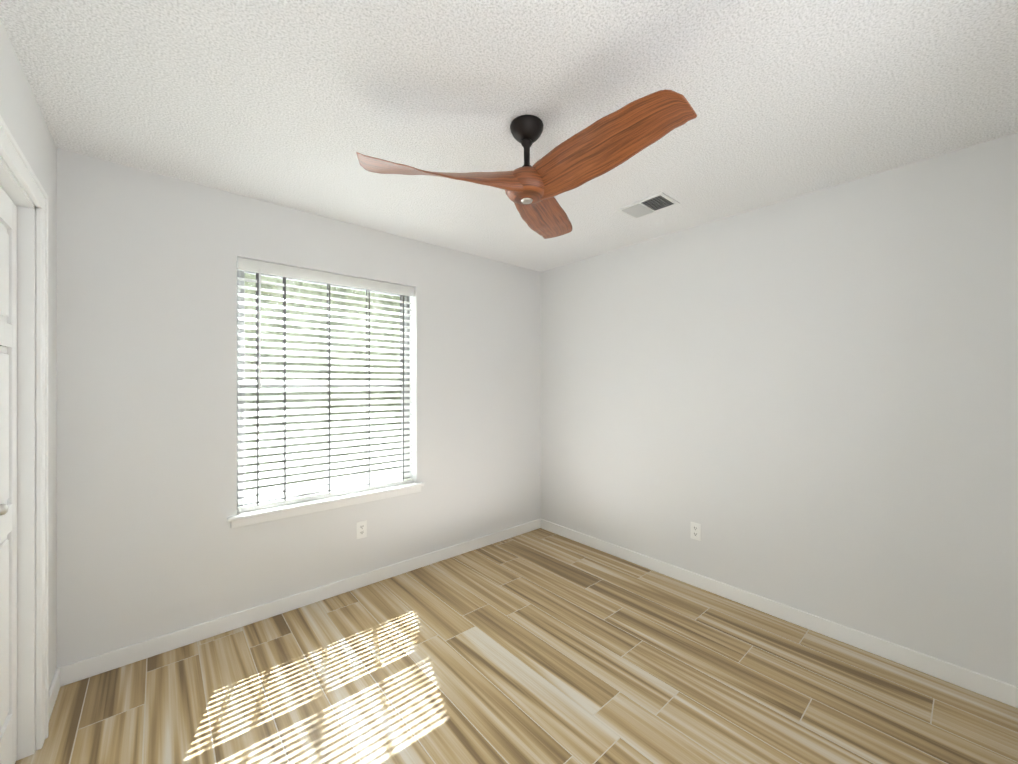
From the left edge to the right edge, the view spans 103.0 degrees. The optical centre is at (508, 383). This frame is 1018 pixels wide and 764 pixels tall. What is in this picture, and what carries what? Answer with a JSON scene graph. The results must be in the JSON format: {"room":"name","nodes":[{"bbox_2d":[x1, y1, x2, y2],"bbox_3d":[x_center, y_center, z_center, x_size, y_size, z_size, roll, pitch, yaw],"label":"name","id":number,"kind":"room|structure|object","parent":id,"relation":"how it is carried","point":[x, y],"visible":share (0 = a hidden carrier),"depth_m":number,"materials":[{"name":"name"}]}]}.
{"room":"empty bedroom","nodes":[
{"label":"empty bedroom","id":0,"kind":"room"},
{"bbox_2d":[0,18,56,688],"bbox_3d":[-1.040,0.154,0.578,0.120,2.440,3.220,0,0,-41],"label":"wall","id":1,"kind":"structure","parent":0,"point":[22,116],"depth_m":1.70,"materials":[{"name":"white paint"}]},
{"bbox_2d":[0,186,16,763],"bbox_3d":[-1.552,0.357,1.206,0.089,2.009,0.723,0,0,-41],"label":"door","id":2,"kind":"structure","parent":1,"relation":"in","point":[8,481],"depth_m":1.40,"materials":[{"name":"white"}]},
{"bbox_2d":[0,115,48,760],"bbox_3d":[-1.561,0.321,1.198,0.144,2.106,0.892,0,0,-41],"label":"door frame","id":3,"kind":"structure","parent":1,"relation":"attached to","point":[22,187],"depth_m":1.50,"materials":[{"name":"white"}]},
{"bbox_2d":[49,666,64,719],"bbox_3d":[-1.915,1.330,1.691,0.013,0.088,0.310,0,0,-41],"label":"baseboard","id":4,"kind":"structure","parent":1,"relation":"attached to","point":[58,681],"depth_m":1.76,"materials":[{"name":"white paint"}]},
{"bbox_2d":[57,148,540,667],"bbox_3d":[-0.929,0.154,2.915,3.347,2.440,0.170,0,0,-41],"label":"wall","id":5,"kind":"structure","parent":0,"point":[151,542],"depth_m":2.19,"materials":[{"name":"white paint"}]},
{"bbox_2d":[65,518,540,684],"bbox_3d":[-0.868,1.330,2.845,3.107,0.088,0.017,0,0,-41],"label":"baseboard","id":6,"kind":"structure","parent":5,"relation":"attached to","point":[89,667],"depth_m":2.35,"materials":[{"name":"white"}]},
{"bbox_2d":[237,268,409,506],"bbox_3d":[-1.196,0.009,2.746,1.114,1.457,0.066,0,0,-41],"label":"window","id":7,"kind":"structure","parent":5,"relation":"in","point":[240,273],"depth_m":2.65,"materials":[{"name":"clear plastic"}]},
{"bbox_2d":[237,258,413,511],"bbox_3d":[-1.141,0.009,2.683,1.102,1.454,0.080,0,0,-41],"label":"window blinds","id":8,"kind":"object","parent":7,"relation":"attached to","point":[258,268],"visible":0.98,"depth_m":2.61,"materials":[{"name":"white plastic"}]},
{"bbox_2d":[227,482,423,527],"bbox_3d":[-1.132,0.773,2.672,1.208,0.066,0.143,0,0,-41],"label":"window sill","id":9,"kind":"structure","parent":5,"relation":"attached to","point":[251,517],"depth_m":2.55,"materials":[{"name":"white"}]},
{"bbox_2d":[357,520,366,538],"bbox_3d":[-0.996,0.989,2.739,0.070,0.114,0.008,0,0,-41],"label":"electrical outlet","id":10,"kind":"object","parent":5,"relation":"attached to","point":[361,529],"visible":1,"depth_m":2.74,"materials":[{"name":"white plastic"}]},
{"bbox_2d":[0,0,1017,271],"bbox_3d":[0.125,-1.116,1.698,3.347,0.100,3.390,0,0,-41],"label":"ceiling","id":11,"kind":"structure","parent":0,"point":[296,104],"depth_m":1.49,"materials":[{"name":"white paint"}]},
{"bbox_2d":[356,90,696,238],"bbox_3d":[0.144,-0.906,1.567,1.199,0.319,1.060,0,0,-41],"label":"fan","id":12,"kind":"object","parent":11,"relation":"hanging from","point":[604,145],"visible":1,"depth_m":1.51,"materials":[{"name":"brown wood"}]},
{"bbox_2d":[616,192,679,218],"bbox_3d":[0.833,-1.061,2.436,0.210,0.011,0.300,0,0,-41],"label":"ceiling vent","id":13,"kind":"object","parent":11,"relation":"in","point":[650,205],"visible":1,"depth_m":2.42,"materials":[{"name":"white metal"}]},
{"bbox_2d":[15,528,1017,763],"bbox_3d":[0.125,1.424,1.698,3.347,0.100,3.390,0,0,-41],"label":"floor","id":14,"kind":"structure","parent":0,"point":[540,646],"depth_m":1.82,"materials":[{"name":"brown wood"}]},
{"bbox_2d":[541,133,1017,686],"bbox_3d":[1.400,0.154,2.689,0.120,2.440,3.220,0,0,-41],"label":"wall","id":15,"kind":"structure","parent":0,"point":[807,403],"depth_m":2.22,"materials":[{"name":"white paint"}]},
{"bbox_2d":[691,522,700,540],"bbox_3d":[1.265,1.002,2.747,0.008,0.114,0.070,0,0,-41],"label":"electrical outlet","id":16,"kind":"object","parent":15,"relation":"attached to","point":[695,531],"visible":1,"depth_m":2.74,"materials":[{"name":"white plastic"}]},
{"bbox_2d":[541,519,1017,707],"bbox_3d":[1.312,1.330,2.686,0.017,0.088,3.030,0,0,-41],"label":"baseboard","id":17,"kind":"structure","parent":15,"relation":"attached to","point":[992,688],"depth_m":2.21,"materials":[{"name":"white paint"}]},
{"label":"outside","id":18,"kind":"structure","parent":0,"visible":0},
{"bbox_2d":[245,273,401,495],"bbox_3d":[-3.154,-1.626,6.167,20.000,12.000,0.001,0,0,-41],"label":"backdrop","id":19,"kind":"structure","parent":18,"point":[291,297],"depth_m":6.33,"materials":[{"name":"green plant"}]}
]}

